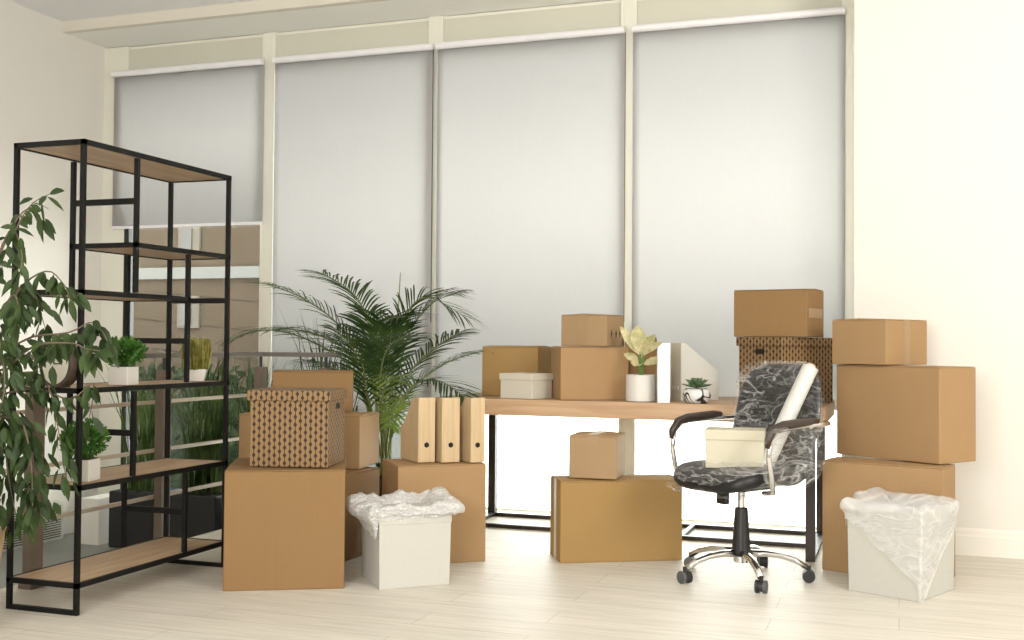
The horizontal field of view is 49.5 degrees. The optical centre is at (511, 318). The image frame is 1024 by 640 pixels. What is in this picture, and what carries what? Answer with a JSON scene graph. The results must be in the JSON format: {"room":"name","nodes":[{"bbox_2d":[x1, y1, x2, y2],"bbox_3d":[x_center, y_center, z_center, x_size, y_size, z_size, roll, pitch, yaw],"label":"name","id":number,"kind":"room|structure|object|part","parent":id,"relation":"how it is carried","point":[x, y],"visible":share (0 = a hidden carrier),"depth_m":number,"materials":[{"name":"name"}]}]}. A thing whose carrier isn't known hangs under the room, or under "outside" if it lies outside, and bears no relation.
{"room":"office","nodes":[
{"label":"office","id":0,"kind":"room"},
{"bbox_2d":[0,0,105,534],"bbox_3d":[-4.486,-0.388,3.750,0.200,3.730,8.910,0,-1,19],"label":"wall","id":1,"kind":"structure","parent":0,"point":[52,79],"depth_m":7.42,"materials":[{"name":"paint"}]},
{"bbox_2d":[2,500,63,551],"bbox_3d":[-3.246,1.332,6.845,0.104,0.250,1.250,0,-1,19],"label":"radiator","id":2,"kind":"object","parent":1,"relation":"attached to","point":[54,531],"visible":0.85,"depth_m":7.30,"materials":[{"name":"metal"}]},
{"bbox_2d":[0,532,116,588],"bbox_3d":[-3.298,1.427,3.312,2.330,0.100,8.950,0,-1,19],"label":"baseboard","id":3,"kind":"structure","parent":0,"point":[58,551],"depth_m":6.90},
{"bbox_2d":[81,493,108,544],"bbox_3d":[-2.644,1.325,7.451,0.140,0.300,0.550,0,-1,19],"label":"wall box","id":4,"kind":"object","parent":3,"relation":"on","point":[95,524],"visible":0.37,"depth_m":7.20,"materials":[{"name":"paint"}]},
{"bbox_2d":[99,359,184,547],"bbox_3d":[-2.374,0.820,7.184,0.663,1.302,0.625,0,-1,19],"label":"potted grass","id":5,"kind":"object","parent":3,"relation":"on","point":[140,525],"depth_m":7.10,"materials":[{"name":"plant"}]},
{"bbox_2d":[108,486,180,547],"bbox_3d":[-2.380,1.292,7.206,0.340,0.360,0.300,0,-1,19],"label":"planter","id":6,"kind":"object","parent":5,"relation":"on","point":[140,525],"depth_m":7.07,"materials":[{"name":"plastic"}]},
{"bbox_2d":[0,352,340,589],"bbox_3d":[-1.811,0.645,4.625,0.545,0.985,3.620,0,-1,19],"label":"balustrade","id":7,"kind":"object","parent":3,"relation":"on","point":[32,555],"visible":0.39,"depth_m":5.49,"materials":[{"name":"grey metal"}]},
{"bbox_3d":[-2.025,0.688,4.702,0.044,0.900,0.072,0,-1,19],"label":"post","id":8,"kind":"part","parent":7,"relation":"part of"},
{"bbox_3d":[-2.064,0.868,4.697,0.019,0.018,3.600,0,-1,19],"label":"rail","id":9,"kind":"part","parent":7,"relation":"part of","materials":[{"name":"wood"}]},
{"bbox_3d":[-2.063,0.638,4.702,0.019,0.018,3.600,0,-1,19],"label":"rail","id":10,"kind":"part","parent":7,"relation":"part of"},
{"bbox_3d":[-2.061,0.398,4.707,0.019,0.018,3.600,0,-1,19],"label":"rail","id":11,"kind":"part","parent":7,"relation":"part of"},
{"bbox_3d":[-1.739,0.709,5.524,0.044,0.900,0.072,0,-1,19],"label":"post","id":12,"kind":"part","parent":7,"relation":"part of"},
{"bbox_3d":[-1.800,0.165,4.625,0.525,0.025,3.605,0,-1,19],"label":"handrail","id":13,"kind":"part","parent":7,"relation":"part of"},
{"bbox_3d":[-1.446,0.730,6.364,0.044,0.900,0.072,0,-1,19],"label":"post","id":14,"kind":"part","parent":7,"relation":"part of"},
{"bbox_2d":[147,337,254,537],"bbox_3d":[-2.000,0.775,7.119,0.851,1.394,0.670,0,-1,19],"label":"potted grass","id":15,"kind":"object","parent":3,"relation":"on","point":[204,505],"depth_m":7.00,"materials":[{"name":"plant"}]},
{"bbox_2d":[170,491,221,537],"bbox_3d":[-1.955,1.292,7.090,0.340,0.360,0.300,0,-1,19],"label":"planter","id":16,"kind":"object","parent":15,"relation":"on","point":[204,507],"depth_m":6.94,"materials":[{"name":"plastic"}]},
{"bbox_2d":[219,346,304,454],"bbox_3d":[-1.550,0.800,7.059,0.595,1.348,0.743,0,-2,35],"label":"potted grass","id":17,"kind":"object","parent":3,"relation":"on","point":[249,370],"depth_m":6.96,"materials":[{"name":"plant"}]},
{"bbox_2d":[261,17,430,386],"bbox_3d":[-1.094,-0.224,7.320,1.225,3.415,0.090,0,-1,19],"label":"window","id":18,"kind":"structure","parent":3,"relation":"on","point":[416,31],"depth_m":7.45,"materials":[{"name":"beige paint"}]},
{"bbox_3d":[-1.053,-1.793,7.348,1.125,0.235,0.065,0,-1,19],"label":"header panel","id":19,"kind":"part","parent":18,"relation":"part of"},
{"bbox_2d":[271,43,434,411],"bbox_3d":[-1.051,-0.575,7.210,1.167,2.342,0.048,0,-1,19],"label":"roller blind","id":20,"kind":"object","parent":18,"relation":"attached to","point":[354,129],"visible":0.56,"depth_m":7.23,"materials":[{"name":"fabric"}]},
{"bbox_3d":[-0.505,-0.839,7.012,0.005,1.730,0.005,0,-1,19],"label":"chain","id":21,"kind":"part","parent":20,"relation":"part of","materials":[{"name":"white plastic"}]},
{"bbox_2d":[8,0,254,20],"bbox_3d":[-0.241,-2.215,1.999,9.370,0.190,8.710,0,-1,19],"label":"ceiling","id":22,"kind":"structure","parent":0,"point":[62,10],"depth_m":7.19,"materials":[{"name":"paint"}]},
{"bbox_2d":[98,33,264,494],"bbox_3d":[-2.299,-0.224,7.737,1.325,3.415,0.095,0,-1,19],"label":"window","id":23,"kind":"structure","parent":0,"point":[251,46],"depth_m":7.86,"materials":[{"name":"beige paint"}]},
{"bbox_3d":[-2.721,0.368,7.854,0.040,2.230,0.065,0,-1,19],"label":"sash post","id":24,"kind":"part","parent":23,"relation":"part of","materials":[{"name":"white plastic"}]},
{"bbox_2d":[111,58,263,228],"bbox_3d":[-2.253,-1.187,7.645,1.219,1.117,0.048,0,-1,19],"label":"roller blind","id":25,"kind":"object","parent":23,"relation":"attached to","point":[208,116],"visible":0.96,"depth_m":7.63,"materials":[{"name":"fabric"}]},
{"bbox_3d":[-2.243,-1.793,7.763,1.195,0.235,0.065,0,-1,19],"label":"header panel","id":26,"kind":"part","parent":23,"relation":"part of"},
{"bbox_2d":[275,300,365,410],"bbox_3d":[-1.141,0.687,6.923,0.803,1.576,0.803,0,-1,19],"label":"potted grass","id":27,"kind":"object","parent":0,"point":[321,358],"depth_m":6.85,"materials":[{"name":"plant"}]},
{"bbox_2d":[70,0,609,47],"bbox_3d":[1.290,-2.070,6.392,8.970,0.260,0.580,0,-1,19],"label":"ceiling","id":28,"kind":"structure","parent":0,"point":[391,10],"depth_m":7.23,"materials":[{"name":"paint"}]},
{"bbox_2d":[0,511,1023,639],"bbox_3d":[0.685,1.156,1.904,7.160,0.120,8.900,0,-1,19],"label":"floor","id":29,"kind":"structure","parent":0,"point":[520,591],"depth_m":4.45,"materials":[{"name":"beige wood"}]},
{"bbox_2d":[0,188,120,562],"bbox_3d":[-1.767,0.333,3.826,0.994,1.574,0.487,0,-1,19],"label":"fig","id":30,"kind":"object","parent":29,"relation":"on","point":[17,435],"visible":1,"depth_m":3.83,"materials":[{"name":"plant"}]},
{"bbox_2d":[0,526,5,562],"bbox_3d":[-2.022,0.920,3.891,0.470,0.400,0.470,0,-1,19],"label":"pot","id":31,"kind":"object","parent":30,"relation":"on","point":[2,530],"depth_m":3.93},
{"bbox_2d":[6,139,231,615],"bbox_3d":[-1.639,0.233,4.750,0.338,1.817,0.994,0,-1,19],"label":"shelving unit","id":32,"kind":"object","parent":29,"relation":"on","point":[78,573],"visible":0.85,"depth_m":4.66,"materials":[{"name":"black metal"}]},
{"bbox_3d":[-1.950,0.222,4.342,0.018,1.817,0.018,0,-1,19],"label":"post","id":33,"kind":"part","parent":32,"relation":"part of","materials":[{"name":"black metal"}]},
{"bbox_2d":[39,341,76,387],"bbox_3d":[-1.741,0.175,4.271,0.184,0.184,0.054,0,-1,29],"label":"clock","id":34,"kind":"object","parent":32,"relation":"on","point":[66,373],"visible":0.37,"depth_m":4.23,"materials":[{"name":"brown wood"}]},
{"bbox_3d":[-1.848,0.471,4.636,0.018,0.346,0.018,0,-1,19],"label":"post","id":35,"kind":"part","parent":32,"relation":"part of","materials":[{"name":"black metal"}]},
{"bbox_3d":[-1.842,-0.380,4.655,0.018,0.551,0.018,0,-1,19],"label":"post","id":36,"kind":"part","parent":32,"relation":"part of","materials":[{"name":"black metal"}]},
{"bbox_3d":[-1.648,0.222,4.236,0.018,1.817,0.018,0,-1,19],"label":"post","id":37,"kind":"part","parent":32,"relation":"part of","materials":[{"name":"black metal"}]},
{"bbox_2d":[58,417,111,481],"bbox_3d":[-1.688,0.515,4.380,0.195,0.250,0.197,0,-1,7],"label":"potted plant","id":38,"kind":"object","parent":32,"relation":"on","point":[90,464],"visible":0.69,"depth_m":4.34,"materials":[{"name":"green plant"}]},
{"bbox_3d":[-1.688,0.598,4.377,0.092,0.085,0.092,0,-1,7],"label":"pot","id":39,"kind":"part","parent":38,"relation":"part of","materials":[{"name":"white ceramic"}]},
{"bbox_3d":[-1.686,-0.092,4.614,0.338,0.020,0.690,0,-1,19],"label":"shelf frame","id":40,"kind":"part","parent":32,"relation":"part of","materials":[{"name":"black metal"}]},
{"bbox_3d":[-1.645,1.030,4.732,0.338,0.020,0.994,0,-1,19],"label":"shelf frame","id":41,"kind":"part","parent":32,"relation":"part of","materials":[{"name":"black metal"}]},
{"bbox_3d":[-1.639,0.290,4.748,0.338,0.020,0.994,0,-1,19],"label":"shelf frame","id":42,"kind":"part","parent":32,"relation":"part of","materials":[{"name":"black metal"}]},
{"bbox_3d":[-1.642,0.660,4.740,0.338,0.020,0.994,0,-1,19],"label":"shelf frame","id":43,"kind":"part","parent":32,"relation":"part of","materials":[{"name":"black metal"}]},
{"bbox_3d":[-1.632,-0.665,4.770,0.338,0.020,0.994,0,-1,19],"label":"shelf frame","id":44,"kind":"part","parent":32,"relation":"part of","materials":[{"name":"black metal"}]},
{"bbox_3d":[-1.734,0.849,4.962,0.018,0.346,0.018,0,-1,19],"label":"post","id":45,"kind":"part","parent":32,"relation":"part of","materials":[{"name":"black metal"}]},
{"bbox_2d":[105,335,149,384],"bbox_3d":[-1.603,0.172,4.580,0.197,0.207,0.194,0,-1,11],"label":"potted plant","id":46,"kind":"object","parent":32,"relation":"on","point":[125,374],"visible":0.72,"depth_m":4.54,"materials":[{"name":"green plant"}]},
{"bbox_3d":[-1.602,0.238,4.578,0.088,0.075,0.088,0,-1,11],"label":"pot","id":47,"kind":"part","parent":46,"relation":"part of","materials":[{"name":"white ceramic"}]},
{"bbox_3d":[-1.728,0.001,4.981,0.018,0.562,0.018,0,-1,19],"label":"post","id":48,"kind":"part","parent":32,"relation":"part of","materials":[{"name":"black metal"}]},
{"bbox_3d":[-1.546,0.471,4.530,0.018,0.346,0.018,0,-1,19],"label":"post","id":49,"kind":"part","parent":32,"relation":"part of","materials":[{"name":"black metal"}]},
{"bbox_3d":[-1.539,-0.380,4.549,0.018,0.551,0.018,0,-1,19],"label":"post","id":50,"kind":"part","parent":32,"relation":"part of","materials":[{"name":"black metal"}]},
{"bbox_3d":[-1.583,-0.292,4.911,0.338,0.020,0.677,0,-1,19],"label":"shelf frame","id":51,"kind":"part","parent":32,"relation":"part of","materials":[{"name":"black metal"}]},
{"bbox_3d":[-1.629,0.245,5.263,0.018,1.817,0.018,0,-1,19],"label":"post","id":52,"kind":"part","parent":32,"relation":"part of","materials":[{"name":"black metal"}]},
{"bbox_3d":[-1.432,0.849,4.857,0.018,0.346,0.018,0,-1,19],"label":"post","id":53,"kind":"part","parent":32,"relation":"part of","materials":[{"name":"black metal"}]},
{"bbox_3d":[-1.425,0.001,4.876,0.018,0.562,0.018,0,-1,19],"label":"post","id":54,"kind":"part","parent":32,"relation":"part of","materials":[{"name":"black metal"}]},
{"bbox_2d":[180,337,211,380],"bbox_3d":[-1.439,0.187,5.053,0.146,0.200,0.144,1,-1,-11],"label":"potted plant","id":55,"kind":"object","parent":32,"relation":"on","point":[200,351],"visible":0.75,"depth_m":5.01,"materials":[{"name":"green plant"}]},
{"bbox_3d":[-1.438,0.260,5.050,0.098,0.055,0.098,1,-1,-11],"label":"pot","id":56,"kind":"part","parent":55,"relation":"part of","materials":[{"name":"white ceramic"}]},
{"bbox_3d":[-1.327,0.245,5.158,0.018,1.817,0.018,0,-1,19],"label":"post","id":57,"kind":"part","parent":32,"relation":"part of","materials":[{"name":"black metal"}]},
{"bbox_2d":[223,457,345,590],"bbox_3d":[-0.997,0.897,4.941,0.501,0.508,0.529,1,-1,-8],"label":"cardboard box","id":58,"kind":"object","parent":29,"relation":"on","point":[284,527],"visible":0.93,"depth_m":4.68,"materials":[{"name":"cardboard"}]},
{"bbox_2d":[247,387,346,467],"bbox_3d":[-0.944,0.478,4.907,0.364,0.328,0.324,0,-1,4],"label":"patterned box","id":59,"kind":"object","parent":58,"relation":"on","point":[290,426],"visible":1,"depth_m":4.76,"materials":[{"name":"cardboard"}]},
{"bbox_3d":[-0.943,0.336,4.910,0.364,0.045,0.324,0,-1,4],"label":"lid","id":60,"kind":"part","parent":59,"relation":"part of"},
{"bbox_2d":[214,269,487,495],"bbox_3d":[-0.890,0.436,6.292,1.718,1.493,1.120,0,-1,14],"label":"areca palm","id":61,"kind":"object","parent":29,"relation":"on","point":[375,355],"visible":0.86,"depth_m":6.20,"materials":[{"name":"plant"}]},
{"bbox_2d":[379,475,381,495],"bbox_3d":[-0.733,1.035,6.373,0.330,0.300,0.330,0,-1,19],"label":"pot","id":62,"kind":"object","parent":61,"relation":"on","point":[380,476],"depth_m":6.23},
{"bbox_2d":[345,467,378,560],"bbox_3d":[-0.968,0.955,5.528,0.500,0.419,0.359,0,-1,21],"label":"cardboard box","id":63,"kind":"object","parent":29,"relation":"on","point":[365,480],"visible":0.16,"depth_m":5.39,"materials":[{"name":"cardboard"}]},
{"bbox_2d":[239,412,378,468],"bbox_3d":[-1.030,0.613,5.672,0.630,0.266,0.335,0,-1,10],"label":"cardboard box","id":64,"kind":"object","parent":63,"relation":"on","point":[361,429],"visible":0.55,"depth_m":5.55,"materials":[{"name":"cardboard"}]},
{"bbox_2d":[272,370,353,411],"bbox_3d":[-1.028,0.374,5.762,0.405,0.212,0.240,1,-1,-8],"label":"cardboard box","id":65,"kind":"object","parent":64,"relation":"on","point":[281,378],"visible":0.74,"depth_m":5.65,"materials":[{"name":"cardboard"}]},
{"bbox_2d":[346,487,464,589],"bbox_3d":[-0.484,0.961,4.890,0.496,0.387,0.420,1,-1,-21],"label":"storage bin","id":66,"kind":"object","parent":29,"relation":"on","point":[406,536],"visible":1,"depth_m":4.76,"materials":[{"name":"cardboard"}]},
{"bbox_2d":[382,458,485,562],"bbox_3d":[-0.386,0.932,5.420,0.434,0.469,0.343,1,-1,-19],"label":"cardboard box","id":67,"kind":"object","parent":29,"relation":"on","point":[465,481],"visible":0.57,"depth_m":5.29,"materials":[{"name":"cardboard"}]},
{"bbox_2d":[400,397,434,462],"bbox_3d":[-0.462,0.539,5.436,0.086,0.310,0.251,1,-1,-25],"label":"magazine file","id":68,"kind":"object","parent":67,"relation":"on","point":[418,428],"visible":1,"depth_m":5.33,"materials":[{"name":"brown wood"}]},
{"bbox_3d":[-0.499,0.538,5.422,0.006,0.310,0.244,1,-1,-25],"label":"panel","id":69,"kind":"part","parent":68,"relation":"part of","materials":[{"name":"brown wood"}]},
{"bbox_2d":[435,397,459,462],"bbox_3d":[-0.347,0.540,5.445,0.092,0.310,0.251,1,-1,-25],"label":"magazine file","id":70,"kind":"object","parent":67,"relation":"on","point":[447,410],"visible":0.88,"depth_m":5.34,"materials":[{"name":"brown wood"}]},
{"bbox_3d":[-0.387,0.539,5.430,0.006,0.310,0.244,1,-1,-25],"label":"panel","id":71,"kind":"part","parent":70,"relation":"part of","materials":[{"name":"brown wood"}]},
{"bbox_2d":[459,397,484,462],"bbox_3d":[-0.218,0.541,5.453,0.074,0.310,0.251,1,-1,-25],"label":"magazine file","id":72,"kind":"object","parent":67,"relation":"on","point":[472,410],"visible":0.9,"depth_m":5.35,"materials":[{"name":"brown wood"}]},
{"bbox_3d":[-0.250,0.540,5.441,0.006,0.310,0.244,1,-1,-25],"label":"panel","id":73,"kind":"part","parent":72,"relation":"part of","materials":[{"name":"brown wood"}]},
{"bbox_2d":[431,0,623,513],"bbox_3d":[0.082,-0.364,6.914,1.263,3.135,0.090,0,-1,19],"label":"window","id":74,"kind":"structure","parent":29,"relation":"on","point":[601,14],"depth_m":6.94,"materials":[{"name":"beige paint"}]},
{"bbox_2d":[435,26,625,396],"bbox_3d":[0.095,-0.615,6.812,1.230,2.262,0.048,0,-1,19],"label":"roller blind","id":75,"kind":"object","parent":74,"relation":"attached to","point":[530,196],"visible":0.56,"depth_m":6.83,"materials":[{"name":"fabric"}]},
{"bbox_3d":[0.670,-0.839,6.602,0.005,1.730,0.005,0,-1,19],"label":"chain","id":76,"kind":"part","parent":75,"relation":"part of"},
{"bbox_3d":[0.122,-1.794,6.939,1.163,0.235,0.065,0,-1,19],"label":"header panel","id":77,"kind":"part","parent":74,"relation":"part of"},
{"bbox_2d":[550,474,681,562],"bbox_3d":[0.508,0.977,5.454,0.607,0.395,0.235,1,-1,-10],"label":"cardboard box","id":78,"kind":"object","parent":29,"relation":"on","point":[631,517],"visible":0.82,"depth_m":5.34,"materials":[{"name":"cardboard"}]},
{"bbox_2d":[569,431,624,479],"bbox_3d":[0.422,0.671,5.469,0.233,0.212,0.257,0,-1,16],"label":"cardboard box","id":79,"kind":"object","parent":78,"relation":"on","point":[592,454],"visible":1,"depth_m":5.35,"materials":[{"name":"cardboard"}]},
{"bbox_2d":[435,392,834,561],"bbox_3d":[0.678,0.814,6.067,2.045,0.750,0.860,0,-1,19],"label":"desk","id":80,"kind":"object","parent":29,"relation":"on","point":[495,406],"visible":0.52,"depth_m":5.80,"materials":[{"name":"brown wood"}]},
{"bbox_3d":[-0.116,0.866,6.743,0.045,0.665,0.045,0,-1,19],"label":"leg","id":81,"kind":"part","parent":80,"relation":"part of","materials":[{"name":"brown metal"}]},
{"bbox_2d":[482,345,550,395],"bbox_3d":[0.031,0.298,6.348,0.327,0.282,0.298,0,-1,17],"label":"cardboard box","id":82,"kind":"object","parent":80,"relation":"on","point":[497,359],"visible":0.68,"depth_m":6.22,"materials":[{"name":"cardboard"}]},
{"bbox_2d":[499,372,552,398],"bbox_3d":[0.077,0.365,6.002,0.223,0.134,0.192,-1,-2,37],"label":"storage box","id":83,"kind":"object","parent":80,"relation":"on","point":[520,385],"visible":1,"depth_m":5.93,"materials":[{"name":"beige cardboard"}]},
{"bbox_3d":[0.077,0.316,6.003,0.223,0.035,0.192,-1,-2,37],"label":"lid","id":84,"kind":"part","parent":83,"relation":"part of","materials":[{"name":"cardboard"}]},
{"bbox_2d":[551,346,628,399],"bbox_3d":[0.415,0.293,5.976,0.367,0.282,0.260,1,-1,-9],"label":"cardboard box","id":85,"kind":"object","parent":80,"relation":"on","point":[579,372],"visible":0.84,"depth_m":5.85,"materials":[{"name":"cardboard"}]},
{"bbox_2d":[561,313,623,345],"bbox_3d":[0.436,0.065,5.990,0.269,0.173,0.231,0,-1,29],"label":"cardboard box","id":86,"kind":"object","parent":85,"relation":"on","point":[586,329],"visible":0.98,"depth_m":5.89,"materials":[{"name":"brown"}]},
{"bbox_2d":[625,337,656,398],"bbox_3d":[0.701,0.271,6.057,0.170,0.334,0.200,0,-1,5],"label":"cardboard box","id":87,"kind":"object","parent":80,"relation":"on","point":[648,369],"visible":0.3,"depth_m":5.95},
{"bbox_2d":[620,325,662,401],"bbox_3d":[0.674,0.233,5.725,0.254,0.395,0.219,0,-1,19],"label":"potted plant","id":88,"kind":"object","parent":80,"relation":"on","point":[640,387],"visible":0.98,"depth_m":5.70,"materials":[{"name":"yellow plant"}]},
{"bbox_3d":[0.666,0.362,5.744,0.154,0.138,0.154,0,-1,19],"label":"pot","id":89,"kind":"part","parent":88,"relation":"part of","materials":[{"name":"white ceramic"}]},
{"bbox_2d":[657,343,669,402],"bbox_3d":[0.780,0.279,5.708,0.062,0.303,0.200,0,-1,8],"label":"magazine file","id":90,"kind":"object","parent":80,"relation":"on","point":[663,396],"visible":1,"depth_m":5.61,"materials":[{"name":"cardboard"}]},
{"bbox_2d":[671,343,718,400],"bbox_3d":[0.978,0.286,5.951,0.256,0.303,0.090,1,-1,-28],"label":"magazine file","id":91,"kind":"object","parent":80,"relation":"on","point":[686,363],"visible":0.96,"depth_m":5.90,"materials":[{"name":"beige cardboard"}]},
{"bbox_2d":[682,388,710,403],"bbox_3d":[0.933,0.393,5.610,0.146,0.074,0.146,0,-1,19],"label":"pot","id":92,"kind":"object","parent":80,"relation":"on","point":[690,395],"depth_m":5.55,"materials":[{"name":"ceramic"}]},
{"bbox_2d":[682,377,711,403],"bbox_3d":[0.935,0.365,5.610,0.154,0.129,0.156,0,-1,19],"label":"potted succulent","id":93,"kind":"object","parent":80,"relation":"on","point":[695,395],"visible":1,"depth_m":5.56,"materials":[{"name":"ceramic"}]},
{"bbox_2d":[736,337,832,402],"bbox_3d":[1.425,0.269,5.776,0.408,0.336,0.315,1,-2,-34],"label":"patterned box","id":94,"kind":"object","parent":80,"relation":"on","point":[754,352],"visible":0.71,"depth_m":5.69,"materials":[{"name":"cardboard"}]},
{"bbox_2d":[734,289,823,336],"bbox_3d":[1.386,-0.025,5.767,0.393,0.247,0.249,0,-2,35],"label":"cardboard box","id":95,"kind":"object","parent":94,"relation":"on","point":[769,312],"visible":0.98,"depth_m":5.66,"materials":[{"name":"cardboard"}]},
{"bbox_3d":[1.426,0.124,5.779,0.408,0.045,0.315,1,-2,-34],"label":"lid","id":96,"kind":"part","parent":94,"relation":"part of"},
{"bbox_3d":[1.452,0.848,5.397,0.045,0.665,0.045,0,-1,19],"label":"leg","id":97,"kind":"part","parent":80,"relation":"part of","materials":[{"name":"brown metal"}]},
{"bbox_3d":[1.700,0.865,6.109,0.045,0.665,0.045,0,-1,19],"label":"leg","id":98,"kind":"part","parent":80,"relation":"part of","materials":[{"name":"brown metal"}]},
{"bbox_2d":[669,364,830,593],"bbox_3d":[1.035,0.680,4.997,0.656,0.974,0.647,1,-2,-36],"label":"office chair","id":99,"kind":"object","parent":29,"relation":"on","point":[764,392],"visible":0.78,"depth_m":4.95,"materials":[{"name":"fabric"}]},
{"bbox_3d":[0.939,0.618,5.223,0.457,0.315,0.101,1,-2,-36],"label":"armrest frame","id":100,"kind":"part","parent":99,"relation":"part of","materials":[{"name":"silver metal"}]},
{"bbox_3d":[0.922,1.075,5.096,0.048,0.077,0.262,2,-2,-41],"label":"arm","id":101,"kind":"part","parent":99,"relation":"part of","materials":[{"name":"silver metal"}]},
{"bbox_3d":[0.880,1.071,4.912,0.262,0.077,0.048,1,-1,-23],"label":"arm","id":102,"kind":"part","parent":99,"relation":"part of","materials":[{"name":"silver metal"}]},
{"bbox_3d":[0.942,0.795,4.959,0.030,0.073,0.060,1,-2,-36],"label":"tilt knob","id":103,"kind":"part","parent":99,"relation":"part of","materials":[{"name":"black plastic"}]},
{"bbox_2d":[704,426,765,467],"bbox_3d":[0.997,0.577,4.950,0.262,0.168,0.190,0,-1,14],"label":"storage box","id":104,"kind":"object","parent":99,"relation":"on","point":[725,446],"visible":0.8,"depth_m":4.87,"materials":[{"name":"cardboard"}]},
{"bbox_3d":[0.998,0.516,4.952,0.262,0.045,0.190,0,-1,14],"label":"lid","id":105,"kind":"part","parent":104,"relation":"part of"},
{"bbox_3d":[1.016,0.705,4.973,0.500,0.110,0.490,1,-2,-36],"label":"seat","id":106,"kind":"part","parent":99,"relation":"part of","materials":[{"name":"fabric"}]},
{"bbox_3d":[1.042,1.070,4.816,0.048,0.077,0.262,1,-1,-5],"label":"arm","id":107,"kind":"part","parent":99,"relation":"part of","materials":[{"name":"silver metal"}]},
{"bbox_3d":[1.109,1.077,5.112,0.048,0.077,0.262,0,-1,31],"label":"arm","id":108,"kind":"part","parent":99,"relation":"part of","materials":[{"name":"silver metal"}]},
{"bbox_3d":[1.229,0.487,5.133,0.156,0.550,0.500,1,-2,-36],"label":"backrest","id":109,"kind":"part","parent":99,"relation":"part of","materials":[{"name":"fabric"}]},
{"bbox_3d":[1.183,1.073,4.937,0.262,0.077,0.048,0,-1,14],"label":"arm","id":110,"kind":"part","parent":99,"relation":"part of","materials":[{"name":"silver metal"}]},
{"bbox_2d":[764,363,817,466],"bbox_3d":[1.220,0.431,4.908,0.292,0.468,0.072,1,-1,-18],"label":"roll","id":111,"kind":"object","parent":99,"relation":"on","point":[807,373],"visible":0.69,"depth_m":4.89,"materials":[{"name":"paper"}]},
{"bbox_3d":[1.230,0.611,4.827,0.457,0.315,0.101,1,-2,-36],"label":"armrest frame","id":112,"kind":"part","parent":99,"relation":"part of","materials":[{"name":"silver metal"}]},
{"bbox_2d":[822,457,954,576],"bbox_3d":[1.736,0.920,5.126,0.545,0.512,0.215,0,-2,35],"label":"cardboard box","id":113,"kind":"object","parent":29,"relation":"on","point":[843,477],"visible":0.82,"depth_m":5.10,"materials":[{"name":"cardboard"}]},
{"bbox_2d":[837,364,975,464],"bbox_3d":[1.874,0.445,5.302,0.285,0.440,0.568,1,-2,-35],"label":"cardboard box","id":114,"kind":"object","parent":113,"relation":"on","point":[912,413],"visible":0.98,"depth_m":5.14,"materials":[{"name":"cardboard"}]},
{"bbox_2d":[832,318,926,364],"bbox_3d":[1.798,0.115,5.431,0.344,0.221,0.303,1,-2,-38],"label":"cardboard box","id":115,"kind":"object","parent":114,"relation":"on","point":[867,341],"visible":1,"depth_m":5.32,"materials":[{"name":"cardboard"}]},
{"bbox_2d":[842,491,954,601],"bbox_3d":[1.658,0.974,4.781,0.407,0.434,0.396,-1,-2,44],"label":"storage bin","id":116,"kind":"object","parent":29,"relation":"on","point":[899,548],"visible":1,"depth_m":4.65,"materials":[{"name":"cardboard"}]},
{"bbox_2d":[854,0,1023,530],"bbox_3d":[3.784,-0.427,5.418,4.020,3.450,0.600,0,-1,19],"label":"wall","id":117,"kind":"structure","parent":0,"point":[939,84],"depth_m":5.64,"materials":[{"name":"paint"}]},
{"bbox_2d":[62,0,388,33],"bbox_3d":[1.186,-1.991,6.093,8.970,0.092,0.050,0,-1,19],"label":"trim","id":118,"kind":"structure","parent":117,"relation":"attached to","point":[257,6],"depth_m":7.20,"materials":[{"name":"paint"}]},
{"bbox_2d":[622,0,853,529],"bbox_3d":[1.319,-0.364,6.483,1.357,3.135,0.090,0,-1,19],"label":"window","id":119,"kind":"structure","parent":117,"relation":"in","point":[636,12],"depth_m":6.54,"materials":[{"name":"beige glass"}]},
{"bbox_2d":[632,6,844,409],"bbox_3d":[1.285,-0.615,6.397,1.216,2.262,0.048,0,-1,19],"label":"roller blind","id":120,"kind":"object","parent":119,"relation":"attached to","point":[738,162],"visible":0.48,"depth_m":6.42,"materials":[{"name":"fabric"}]},
{"bbox_3d":[1.340,-1.794,6.514,1.217,0.235,0.065,0,-1,19],"label":"header panel","id":121,"kind":"part","parent":119,"relation":"part of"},
{"bbox_2d":[955,527,1023,558],"bbox_3d":[3.576,1.123,5.124,3.820,0.135,0.018,0,-1,19],"label":"baseboard","id":122,"kind":"structure","parent":117,"relation":"attached to","point":[968,541],"depth_m":5.53,"materials":[{"name":"paint"}]},
{"label":"outside","id":123,"kind":"structure","parent":0,"visible":0},
{"bbox_2d":[483,410,840,529],"bbox_3d":[10.963,2.364,31.447,80.000,0.150,53.300,0,-1,19],"label":"window pane","id":124,"kind":"structure","parent":123,"point":[532,450],"depth_m":14.21,"materials":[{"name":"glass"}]},
{"bbox_2d":[136,362,253,488],"bbox_3d":[-4.142,1.100,10.440,4.422,1.409,1.775,0,-1,19],"label":"hedge","id":125,"kind":"object","parent":124,"relation":"on","point":[175,479],"visible":0.06,"depth_m":9.68,"materials":[{"name":"green plant"}]},
{"bbox_2d":[133,225,259,397],"bbox_3d":[-7.460,-2.771,12.840,11.340,9.000,0.300,0,-1,19],"label":"building","id":126,"kind":"structure","parent":124,"relation":"on","point":[207,276],"depth_m":11.13,"materials":[{"name":"paint"}]},
{"bbox_3d":[-3.285,-0.061,11.173,0.120,0.270,0.010,0,-1,19],"label":"pane","id":127,"kind":"part","parent":126,"relation":"part of","materials":[{"name":"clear glass"}]},
{"bbox_3d":[-3.280,-0.771,11.189,0.120,0.270,0.010,0,-1,19],"label":"pane","id":128,"kind":"part","parent":126,"relation":"part of","materials":[{"name":"clear glass"}]},
{"bbox_2d":[354,410,407,466],"bbox_3d":[-2.451,-2.959,12.793,3.350,9.450,0.400,0,-1,19],"label":"building","id":129,"kind":"structure","parent":124,"relation":"on","point":[396,440],"depth_m":12.06,"materials":[{"name":"white"}]}
]}

